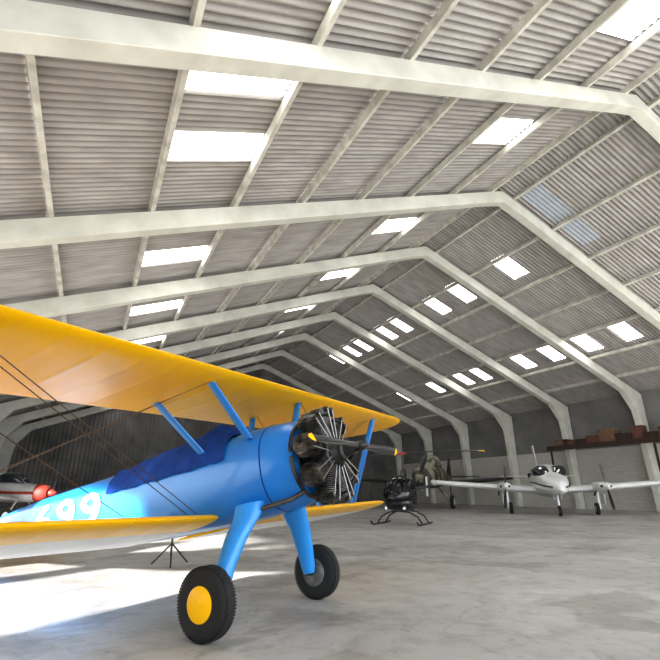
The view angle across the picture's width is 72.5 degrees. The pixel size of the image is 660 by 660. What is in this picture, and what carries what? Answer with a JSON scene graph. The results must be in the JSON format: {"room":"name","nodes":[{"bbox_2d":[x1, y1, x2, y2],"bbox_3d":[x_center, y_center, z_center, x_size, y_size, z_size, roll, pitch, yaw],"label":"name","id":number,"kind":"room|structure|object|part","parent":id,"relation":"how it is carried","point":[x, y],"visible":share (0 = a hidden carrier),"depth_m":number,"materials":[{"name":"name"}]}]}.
{"room":"aircraft hangar","nodes":[
{"label":"aircraft hangar","id":0,"kind":"room"},
{"bbox_2d":[0,362,396,506],"bbox_3d":[-9.089,9.821,45.425,39.400,14.489,0.057,10,-22,-25],"label":"wall","id":1,"kind":"structure","parent":0,"point":[140,437],"depth_m":39.88,"materials":[{"name":"grey metal"}]},
{"bbox_2d":[25,0,76,410],"bbox_3d":[-10.546,-0.560,17.844,0.184,0.230,51.200,10,-22,-25],"label":"beam","id":2,"kind":"structure","parent":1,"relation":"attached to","point":[30,59],"depth_m":8.88,"materials":[{"name":"paint"}]},
{"bbox_2d":[122,0,206,329],"bbox_3d":[-8.514,-1.041,19.113,0.184,0.230,51.200,10,-22,-25],"label":"beam","id":3,"kind":"structure","parent":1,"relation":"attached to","point":[198,6],"depth_m":9.95,"materials":[{"name":"paint"}]},
{"bbox_2d":[0,363,401,475],"bbox_3d":[-8.926,9.931,45.164,38.900,14.107,0.380,10,-22,-25],"label":"frame","id":4,"kind":"object","parent":1,"relation":"attached to","point":[8,447],"depth_m":39.20,"materials":[{"name":"beige concrete"}]},
{"bbox_2d":[158,0,346,348],"bbox_3d":[-6.482,-1.522,20.381,0.184,0.230,51.200,10,-22,-25],"label":"beam","id":5,"kind":"structure","parent":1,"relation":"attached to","point":[336,6],"depth_m":11.01,"materials":[{"name":"paint"}]},
{"bbox_2d":[185,0,459,357],"bbox_3d":[-4.450,-2.002,21.649,0.184,0.230,51.200,10,-22,-25],"label":"beam","id":6,"kind":"structure","parent":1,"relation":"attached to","point":[446,8],"depth_m":12.07,"materials":[{"name":"paint"}]},
{"bbox_2d":[213,0,552,353],"bbox_3d":[-2.417,-2.483,22.917,0.184,0.230,51.200,10,-22,-25],"label":"beam","id":7,"kind":"structure","parent":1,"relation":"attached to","point":[539,6],"depth_m":13.13,"materials":[{"name":"paint"}]},
{"bbox_2d":[224,0,630,363],"bbox_3d":[-0.385,-2.964,24.186,0.184,0.230,51.200,10,-22,-25],"label":"beam","id":8,"kind":"structure","parent":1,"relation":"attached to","point":[617,5],"depth_m":14.19,"materials":[{"name":"paint"}]},
{"bbox_2d":[234,20,659,369],"bbox_3d":[1.647,-3.445,25.454,0.184,0.230,51.200,10,-22,-25],"label":"beam","id":9,"kind":"structure","parent":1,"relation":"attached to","point":[655,28],"depth_m":16.01,"materials":[{"name":"paint"}]},
{"bbox_2d":[255,61,659,364],"bbox_3d":[3.679,-3.925,26.722,0.184,0.230,51.200,10,-22,-25],"label":"trim","id":10,"kind":"structure","parent":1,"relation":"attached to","point":[656,67],"depth_m":18.47,"materials":[{"name":"paint"}]},
{"bbox_2d":[269,96,659,365],"bbox_3d":[4.927,-3.712,27.320,0.184,0.230,51.200,10,-22,-25],"label":"beam","id":11,"kind":"structure","parent":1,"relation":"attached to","point":[656,101],"depth_m":20.38,"materials":[{"name":"paint"}]},
{"bbox_2d":[289,166,659,376],"bbox_3d":[7.083,-2.467,28.042,0.184,0.230,51.200,10,-22,-25],"label":"beam","id":12,"kind":"structure","parent":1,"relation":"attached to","point":[654,172],"depth_m":22.85,"materials":[{"name":"paint"}]},
{"bbox_2d":[309,223,659,387],"bbox_3d":[9.240,-1.222,28.764,0.184,0.230,51.200,10,-22,-25],"label":"beam","id":13,"kind":"structure","parent":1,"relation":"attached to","point":[656,226],"depth_m":25.08,"materials":[{"name":"paint"}]},
{"bbox_2d":[328,268,659,397],"bbox_3d":[11.397,0.024,29.486,0.184,0.230,51.200,10,-22,-25],"label":"beam","id":14,"kind":"structure","parent":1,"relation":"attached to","point":[657,271],"depth_m":27.24,"materials":[{"name":"paint"}]},
{"bbox_2d":[353,306,659,405],"bbox_3d":[13.554,1.270,30.208,0.184,0.230,51.200,10,-22,-25],"label":"beam","id":15,"kind":"structure","parent":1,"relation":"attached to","point":[636,315],"depth_m":30.08,"materials":[{"name":"paint"}]},
{"bbox_2d":[380,338,659,413],"bbox_3d":[15.711,2.515,30.930,0.184,0.230,51.200,10,-22,-25],"label":"beam","id":16,"kind":"structure","parent":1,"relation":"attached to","point":[654,341],"depth_m":31.34,"materials":[{"name":"paint"}]},
{"bbox_2d":[397,365,659,424],"bbox_3d":[17.868,3.760,31.651,0.184,0.230,51.200,10,-22,-25],"label":"trim","id":17,"kind":"structure","parent":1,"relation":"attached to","point":[654,367],"depth_m":33.33,"materials":[{"name":"paint"}]},
{"bbox_2d":[0,0,659,433],"bbox_3d":[2.519,-0.446,25.097,40.480,8.592,51.600,10,-22,-25],"label":"ceiling","id":18,"kind":"structure","parent":0,"point":[104,123],"depth_m":15.03,"materials":[{"name":"grey metal"}]},
{"bbox_2d":[132,335,162,343],"bbox_3d":[-10.600,0.601,25.548,2.080,0.863,1.200,10,-22,-25],"label":"window","id":19,"kind":"structure","parent":18,"relation":"attached to","point":[157,337],"depth_m":25.79,"materials":[{"name":"white"}]},
{"bbox_2d":[130,300,180,315],"bbox_3d":[-8.105,-1.041,20.929,2.080,0.867,1.200,10,-22,-25],"label":"window","id":20,"kind":"structure","parent":18,"relation":"attached to","point":[171,304],"depth_m":20.88,"materials":[{"name":"white"}]},
{"bbox_2d":[142,246,207,265],"bbox_3d":[-5.611,-2.684,16.310,2.080,0.869,1.200,10,-22,-25],"label":"window","id":21,"kind":"structure","parent":18,"relation":"attached to","point":[190,253],"depth_m":16.24,"materials":[{"name":"white"}]},
{"bbox_2d":[168,131,263,159],"bbox_3d":[-2.800,-4.535,11.104,2.080,0.868,1.100,10,-22,-25],"label":"window","id":22,"kind":"structure","parent":18,"relation":"attached to","point":[186,145],"depth_m":11.06,"materials":[{"name":"white"}]},
{"bbox_2d":[185,71,288,96],"bbox_3d":[-1.757,-5.222,9.172,2.080,0.869,1.100,10,-22,-25],"label":"window","id":23,"kind":"structure","parent":18,"relation":"attached to","point":[205,81],"depth_m":9.37,"materials":[{"name":"white"}]},
{"bbox_2d":[285,306,309,311],"bbox_3d":[-2.154,-1.531,30.033,2.080,0.866,1.200,10,-22,-25],"label":"window","id":24,"kind":"structure","parent":18,"relation":"attached to","point":[306,306],"depth_m":30.48,"materials":[{"name":"white"}]},
{"bbox_2d":[321,268,354,279],"bbox_3d":[0.340,-3.173,25.414,2.080,0.866,1.200,10,-22,-25],"label":"window","id":25,"kind":"structure","parent":18,"relation":"attached to","point":[342,273],"depth_m":25.58,"materials":[{"name":"white"}]},
{"bbox_2d":[344,346,361,355],"bbox_3d":[1.886,1.792,39.487,1.750,0.742,0.800,10,-22,-25],"label":"window","id":26,"kind":"structure","parent":18,"relation":"attached to","point":[347,348],"depth_m":39.53,"materials":[{"name":"white"}]},
{"bbox_2d":[353,340,372,350],"bbox_3d":[2.702,1.254,37.976,1.750,0.741,0.800,10,-22,-25],"label":"window","id":27,"kind":"structure","parent":18,"relation":"attached to","point":[358,342],"depth_m":37.98,"materials":[{"name":"white"}]},
{"bbox_2d":[377,325,397,338],"bbox_3d":[4.335,0.179,34.953,1.750,0.736,0.800,10,-22,-25],"label":"window","id":28,"kind":"structure","parent":18,"relation":"attached to","point":[382,330],"depth_m":34.97,"materials":[{"name":"white"}]},
{"bbox_2d":[372,217,416,233],"bbox_3d":[2.834,-4.815,20.795,2.080,0.869,1.200,10,-22,-25],"label":"window","id":29,"kind":"structure","parent":18,"relation":"attached to","point":[393,225],"depth_m":20.86,"materials":[{"name":"white"}]},
{"bbox_2d":[390,319,412,331],"bbox_3d":[5.196,-0.388,33.357,1.750,0.736,0.800,10,-22,-25],"label":"window","id":30,"kind":"structure","parent":18,"relation":"attached to","point":[396,322],"depth_m":33.36,"materials":[{"name":"white"}]},
{"bbox_2d":[426,382,445,391],"bbox_3d":[9.364,5.101,40.206,1.800,0.761,0.800,10,-22,-25],"label":"window","id":31,"kind":"structure","parent":18,"relation":"attached to","point":[437,388],"depth_m":40.19,"materials":[{"name":"white"}]},
{"bbox_2d":[425,298,451,314],"bbox_3d":[7.078,-1.627,29.872,1.750,0.742,0.900,10,-22,-25],"label":"window","id":32,"kind":"structure","parent":18,"relation":"attached to","point":[435,304],"depth_m":29.90,"materials":[{"name":"white"}]},
{"bbox_2d":[448,285,476,302],"bbox_3d":[8.121,-2.314,27.941,1.750,0.741,0.900,10,-22,-25],"label":"window","id":33,"kind":"structure","parent":18,"relation":"attached to","point":[460,292],"depth_m":27.98,"materials":[{"name":"white"}]},
{"bbox_2d":[453,373,474,384],"bbox_3d":[10.997,4.026,37.182,1.800,0.756,0.800,10,-22,-25],"label":"window","id":34,"kind":"structure","parent":18,"relation":"attached to","point":[459,376],"depth_m":37.18,"materials":[{"name":"white"}]},
{"bbox_2d":[469,368,491,379],"bbox_3d":[11.859,3.459,35.587,1.800,0.756,0.800,10,-22,-25],"label":"window","id":35,"kind":"structure","parent":18,"relation":"attached to","point":[476,371],"depth_m":35.59,"materials":[{"name":"white"}]},
{"bbox_2d":[473,118,533,143],"bbox_3d":[5.782,-6.756,15.337,2.080,0.867,1.200,10,-22,-25],"label":"window","id":36,"kind":"structure","parent":18,"relation":"attached to","point":[502,130],"depth_m":15.38,"materials":[{"name":"white"}]},
{"bbox_2d":[494,256,528,279],"bbox_3d":[9.867,-3.463,24.707,1.750,0.742,1.000,10,-22,-25],"label":"window","id":37,"kind":"structure","parent":18,"relation":"attached to","point":[507,265],"depth_m":24.75,"materials":[{"name":"white"}]},
{"bbox_2d":[510,354,536,368],"bbox_3d":[13.741,2.220,32.102,1.800,0.761,0.900,10,-22,-25],"label":"window","id":38,"kind":"structure","parent":18,"relation":"attached to","point":[520,359],"depth_m":32.11,"materials":[{"name":"white"}]},
{"bbox_2d":[521,184,573,222],"bbox_3d":[9.887,-5.806,20.550,2.220,0.923,1.000,10,-22,-25],"label":"window","id":39,"kind":"structure","parent":18,"relation":"attached to","point":[542,199],"depth_m":20.57,"materials":[{"name":"grey"}]},
{"bbox_2d":[537,346,565,360],"bbox_3d":[14.784,1.533,30.170,1.800,0.760,0.900,10,-22,-25],"label":"window","id":40,"kind":"structure","parent":18,"relation":"attached to","point":[548,351],"depth_m":30.19,"materials":[{"name":"white"}]},
{"bbox_2d":[558,215,599,245],"bbox_3d":[11.749,-4.702,21.223,1.750,0.741,0.900,10,-22,-25],"label":"window","id":41,"kind":"structure","parent":18,"relation":"attached to","point":[577,228],"depth_m":21.25,"materials":[{"name":"grey"}]},
{"bbox_2d":[571,334,603,351],"bbox_3d":[15.940,0.772,28.029,1.800,0.761,1.000,10,-22,-25],"label":"window","id":42,"kind":"structure","parent":18,"relation":"attached to","point":[584,341],"depth_m":28.05,"materials":[{"name":"white"}]},
{"bbox_2d":[608,322,643,340],"bbox_3d":[17.028,0.056,26.014,1.800,0.761,1.000,10,-22,-25],"label":"window","id":43,"kind":"structure","parent":18,"relation":"attached to","point":[623,330],"depth_m":26.04,"materials":[{"name":"white"}]},
{"bbox_2d":[598,0,659,40],"bbox_3d":[7.823,-8.100,11.558,2.080,0.864,1.200,10,-22,-25],"label":"window","id":44,"kind":"structure","parent":18,"relation":"attached to","point":[636,16],"depth_m":11.71,"materials":[{"name":"white"}]},
{"bbox_2d":[0,502,659,659],"bbox_3d":[-0.118,6.824,15.372,75.000,0.001,90.000,10,-22,-25],"label":"floor","id":45,"kind":"structure","parent":0,"point":[474,582],"depth_m":5.96,"materials":[{"name":"concrete"}]},
{"bbox_2d":[0,472,58,516],"bbox_3d":[-15.616,7.526,20.504,6.532,2.116,4.600,-1,-20,3],"label":"airplane","id":46,"kind":"object","parent":45,"relation":"on","point":[15,488],"visible":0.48,"depth_m":20.14,"materials":[{"name":"white paint"}]},
{"bbox_2d":[151,538,187,567],"bbox_3d":[-2.849,3.992,8.178,0.640,0.513,0.596,10,-22,-25],"label":"tripod stand","id":47,"kind":"object","parent":45,"relation":"on","point":[171,544],"visible":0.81,"depth_m":8.22,"materials":[{"name":"black metal"}]},
{"bbox_3d":[-3.076,4.088,8.232,0.379,0.367,0.028,-3,-20,10],"label":"leg","id":48,"kind":"part","parent":47,"relation":"part of","materials":[{"name":"black metal"}]},
{"bbox_3d":[-2.838,4.021,8.043,0.028,0.367,0.379,7,-21,-19],"label":"leg","id":49,"kind":"part","parent":47,"relation":"part of","materials":[{"name":"black metal"}]},
{"bbox_3d":[-2.783,4.123,8.332,0.028,0.367,0.379,-16,-25,37],"label":"leg","id":50,"kind":"part","parent":47,"relation":"part of","materials":[{"name":"black metal"}]},
{"bbox_2d":[0,304,399,644],"bbox_3d":[-3.376,2.316,6.699,8.677,2.679,9.700,-11,-22,28],"label":"biplane","id":51,"kind":"object","parent":45,"relation":"on","point":[234,482],"visible":1,"depth_m":4.86,"materials":[{"name":"blue paint"},{"name":"yellow painted fabric"},{"name":"metal"}]},
{"bbox_3d":[-0.944,2.216,4.606,0.351,0.877,0.622,-11,-22,28],"label":"landing gear leg","id":52,"kind":"part","parent":51,"relation":"part of","materials":[{"name":"blue paint"}]},
{"bbox_3d":[-0.401,2.538,5.514,0.351,0.877,0.622,-11,-22,28],"label":"landing gear leg","id":53,"kind":"part","parent":51,"relation":"part of","materials":[{"name":"blue paint"}]},
{"bbox_3d":[0.080,1.099,4.437,0.078,0.074,0.930,-11,-22,28],"label":"propeller blade","id":54,"kind":"part","parent":51,"relation":"part of","materials":[{"name":"black"}]},
{"bbox_3d":[0.585,1.400,5.283,0.060,0.092,0.930,-11,-22,28],"label":"propeller blade","id":55,"kind":"part","parent":51,"relation":"part of","materials":[{"name":"black"}]},
{"bbox_2d":[353,450,483,525],"bbox_3d":[3.052,6.785,19.503,5.280,2.838,7.091,1,-20,-1],"label":"helicopter","id":56,"kind":"object","parent":45,"relation":"on","point":[401,496],"visible":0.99,"depth_m":18.17,"materials":[{"name":"black"}]},
{"bbox_3d":[1.773,5.726,20.377,3.350,0.148,0.200,-18,-27,41],"label":"rotor blade","id":57,"kind":"part","parent":56,"relation":"part of","materials":[{"name":"black metal"}]},
{"bbox_3d":[2.504,6.503,18.340,0.568,1.100,0.086,-2,-20,4],"label":"door frame","id":58,"kind":"part","parent":56,"relation":"part of","materials":[{"name":"black metal"}]},
{"bbox_3d":[2.651,6.576,18.398,0.420,0.615,0.455,-9,-21,23],"label":"seat","id":59,"kind":"part","parent":56,"relation":"part of","materials":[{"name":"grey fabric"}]},
{"bbox_3d":[2.595,6.512,17.628,0.350,0.420,0.180,-9,-21,23],"label":"instrument panel","id":60,"kind":"part","parent":56,"relation":"part of","materials":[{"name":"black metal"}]},
{"bbox_3d":[2.698,6.247,17.960,0.060,0.898,1.410,-9,-21,23],"label":"canopy frame","id":61,"kind":"part","parent":56,"relation":"part of","materials":[{"name":"black metal"}]},
{"bbox_3d":[3.124,6.504,18.195,0.420,0.615,0.455,-9,-21,23],"label":"seat","id":62,"kind":"part","parent":56,"relation":"part of","materials":[{"name":"grey fabric"}]},
{"bbox_3d":[3.159,6.402,18.058,0.568,1.100,0.086,-18,-27,41],"label":"door frame","id":63,"kind":"part","parent":56,"relation":"part of","materials":[{"name":"black metal"}]},
{"bbox_3d":[4.374,4.869,17.964,3.350,0.148,0.200,-18,-27,41],"label":"rotor blade","id":64,"kind":"part","parent":56,"relation":"part of","materials":[{"name":"black metal"}]},
{"bbox_2d":[361,453,513,508],"bbox_3d":[8.742,12.267,36.688,11.900,4.025,12.425,-9,-21,23],"label":"airplane","id":65,"kind":"object","parent":45,"relation":"on","point":[431,465],"visible":0.72,"depth_m":32.83,"materials":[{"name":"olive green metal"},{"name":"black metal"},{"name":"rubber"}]},
{"bbox_3d":[6.635,9.515,32.062,0.652,1.446,0.169,-6,-21,17],"label":"propeller blade","id":66,"kind":"part","parent":65,"relation":"part of","materials":[{"name":"black metal"}]},
{"bbox_3d":[8.405,12.014,33.050,1.102,1.196,0.175,-13,-24,33],"label":"landing gear leg","id":67,"kind":"part","parent":65,"relation":"part of","materials":[{"name":"metal"}]},
{"bbox_2d":[430,445,659,515],"bbox_3d":[12.944,8.756,27.074,13.400,4.200,9.500,-6,-20,16],"label":"airplane","id":68,"kind":"object","parent":45,"relation":"on","point":[547,480],"visible":1,"depth_m":24.89,"materials":[{"name":"white paint"}]},
{"bbox_3d":[6.495,9.515,28.014,0.400,0.394,3.100,-6,-20,16],"label":"tip tank","id":69,"kind":"part","parent":68,"relation":"part of","materials":[{"name":"white paint"}]},
{"bbox_3d":[9.771,8.066,25.108,0.193,1.051,0.065,-1,-20,3],"label":"propeller blade","id":70,"kind":"part","parent":68,"relation":"part of","materials":[{"name":"black metal"}]},
{"bbox_3d":[9.625,9.253,24.734,0.193,1.051,0.065,-11,-22,29],"label":"propeller blade","id":71,"kind":"part","parent":68,"relation":"part of","materials":[{"name":"black metal"}]},
{"bbox_3d":[14.391,7.587,23.759,0.208,1.050,0.068,-2,-20,4],"label":"propeller blade","id":72,"kind":"part","parent":68,"relation":"part of","materials":[{"name":"black metal"}]},
{"bbox_3d":[14.557,8.740,23.295,0.208,1.050,0.068,-11,-22,28],"label":"propeller blade","id":73,"kind":"part","parent":68,"relation":"part of","materials":[{"name":"black metal"}]},
{"bbox_2d":[547,436,659,505],"bbox_3d":[20.146,8.619,26.867,1.310,4.320,15.000,10,-22,-25],"label":"platform","id":74,"kind":"object","parent":45,"relation":"on","point":[657,438],"visible":0.75,"depth_m":29.50,"materials":[{"name":"brown wood"}]},
{"bbox_3d":[16.351,10.857,32.596,0.100,3.940,0.100,10,-22,-25],"label":"post","id":75,"kind":"part","parent":74,"relation":"part of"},
{"bbox_2d":[554,439,562,445],"bbox_3d":[17.114,8.332,33.190,0.776,0.456,0.728,10,-22,-25],"label":"wooden crate","id":76,"kind":"object","parent":74,"relation":"on","point":[559,442],"visible":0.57,"depth_m":33.02,"materials":[{"name":"brown wood"}]},
{"bbox_2d":[563,439,571,444],"bbox_3d":[17.369,8.181,32.712,0.853,0.418,0.337,10,-22,-25],"label":"wooden crate","id":77,"kind":"object","parent":74,"relation":"on","point":[564,440],"visible":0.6,"depth_m":32.55,"materials":[{"name":"brown wood"}]},
{"bbox_2d":[567,440,575,444],"bbox_3d":[17.582,8.108,32.293,0.946,0.276,0.544,10,-22,-25],"label":"wooden crate","id":78,"kind":"object","parent":74,"relation":"on","point":[572,441],"visible":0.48,"depth_m":32.06,"materials":[{"name":"red wood"}]},
{"bbox_2d":[575,438,585,443],"bbox_3d":[17.896,7.868,31.724,0.756,0.347,0.779,10,-22,-25],"label":"wooden crate","id":79,"kind":"object","parent":74,"relation":"on","point":[578,441],"visible":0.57,"depth_m":31.57,"materials":[{"name":"brown wood"}]},
{"bbox_2d":[585,435,599,442],"bbox_3d":[18.308,7.525,30.986,0.794,0.498,0.978,10,-22,-25],"label":"wooden crate","id":80,"kind":"object","parent":74,"relation":"on","point":[592,438],"visible":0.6,"depth_m":30.83,"materials":[{"name":"red wood"}]},
{"bbox_2d":[598,429,620,441],"bbox_3d":[18.776,7.085,30.166,0.826,0.779,1.027,10,-22,-25],"label":"wooden crate","id":81,"kind":"object","parent":74,"relation":"on","point":[607,434],"visible":0.71,"depth_m":29.93,"materials":[{"name":"brown wood"}]},
{"bbox_2d":[614,432,632,439],"bbox_3d":[19.248,6.939,29.234,0.814,0.430,0.992,10,-22,-25],"label":"wooden crate","id":82,"kind":"object","parent":74,"relation":"on","point":[620,436],"visible":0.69,"depth_m":29.03,"materials":[{"name":"brown wood"}]},
{"bbox_2d":[630,425,646,438],"bbox_3d":[19.640,6.501,28.571,0.585,0.811,0.679,10,-22,-25],"label":"wooden crate","id":83,"kind":"object","parent":74,"relation":"on","point":[636,431],"visible":0.64,"depth_m":28.42,"materials":[{"name":"red wood"}]},
{"bbox_2d":[642,431,658,437],"bbox_3d":[19.998,6.479,27.833,0.793,0.357,0.837,10,-22,-25],"label":"wooden crate","id":84,"kind":"object","parent":74,"relation":"on","point":[650,433],"visible":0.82,"depth_m":27.63,"materials":[{"name":"brown wood"}]},
{"bbox_3d":[19.616,8.707,26.550,0.100,3.940,0.100,10,-22,-25],"label":"post","id":85,"kind":"part","parent":74,"relation":"part of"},
{"bbox_2d":[400,388,659,510],"bbox_3d":[20.078,8.390,31.199,0.300,7.653,51.200,10,-22,-25],"label":"wall","id":86,"kind":"structure","parent":0,"point":[538,428],"depth_m":36.00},
{"bbox_2d":[0,350,436,502],"bbox_3d":[-6.432,8.289,40.545,38.900,14.107,0.380,10,-22,-25],"label":"frame","id":87,"kind":"object","parent":86,"relation":"attached to","point":[8,425],"depth_m":43.72,"materials":[{"name":"beige concrete"}]},
{"bbox_2d":[0,333,474,504],"bbox_3d":[-3.938,6.646,35.926,38.900,14.107,0.380,10,-22,-25],"label":"frame","id":88,"kind":"object","parent":86,"relation":"attached to","point":[7,408],"depth_m":39.95,"materials":[{"name":"beige concrete"}]},
{"bbox_2d":[0,312,523,506],"bbox_3d":[-1.444,5.004,31.308,38.900,14.107,0.380,10,-22,-25],"label":"frame","id":89,"kind":"object","parent":86,"relation":"attached to","point":[505,420],"depth_m":35.52,"materials":[{"name":"beige concrete"}]},
{"bbox_2d":[0,0,659,143],"bbox_3d":[8.732,-1.696,12.463,38.900,14.107,0.380,10,-22,-25],"label":"beam","id":90,"kind":"structure","parent":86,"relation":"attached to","point":[29,27],"depth_m":8.02,"materials":[{"name":"beige concrete"}]},
{"bbox_2d":[0,191,659,329],"bbox_3d":[6.038,0.077,17.451,38.900,14.107,0.380,10,-22,-25],"label":"beam","id":91,"kind":"structure","parent":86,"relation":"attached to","point":[14,233],"depth_m":14.31,"materials":[{"name":"beige concrete"}]},
{"bbox_2d":[4,246,659,511],"bbox_3d":[3.544,1.720,22.070,38.900,14.107,0.380,10,-22,-25],"label":"frame","id":92,"kind":"object","parent":86,"relation":"attached to","point":[71,304],"depth_m":21.61,"materials":[{"name":"beige concrete"}]},
{"bbox_2d":[104,284,585,508],"bbox_3d":[1.050,3.362,26.689,38.900,14.107,0.380,10,-22,-25],"label":"frame","id":93,"kind":"object","parent":86,"relation":"attached to","point":[561,412],"depth_m":29.73,"materials":[{"name":"beige concrete"}]}
]}

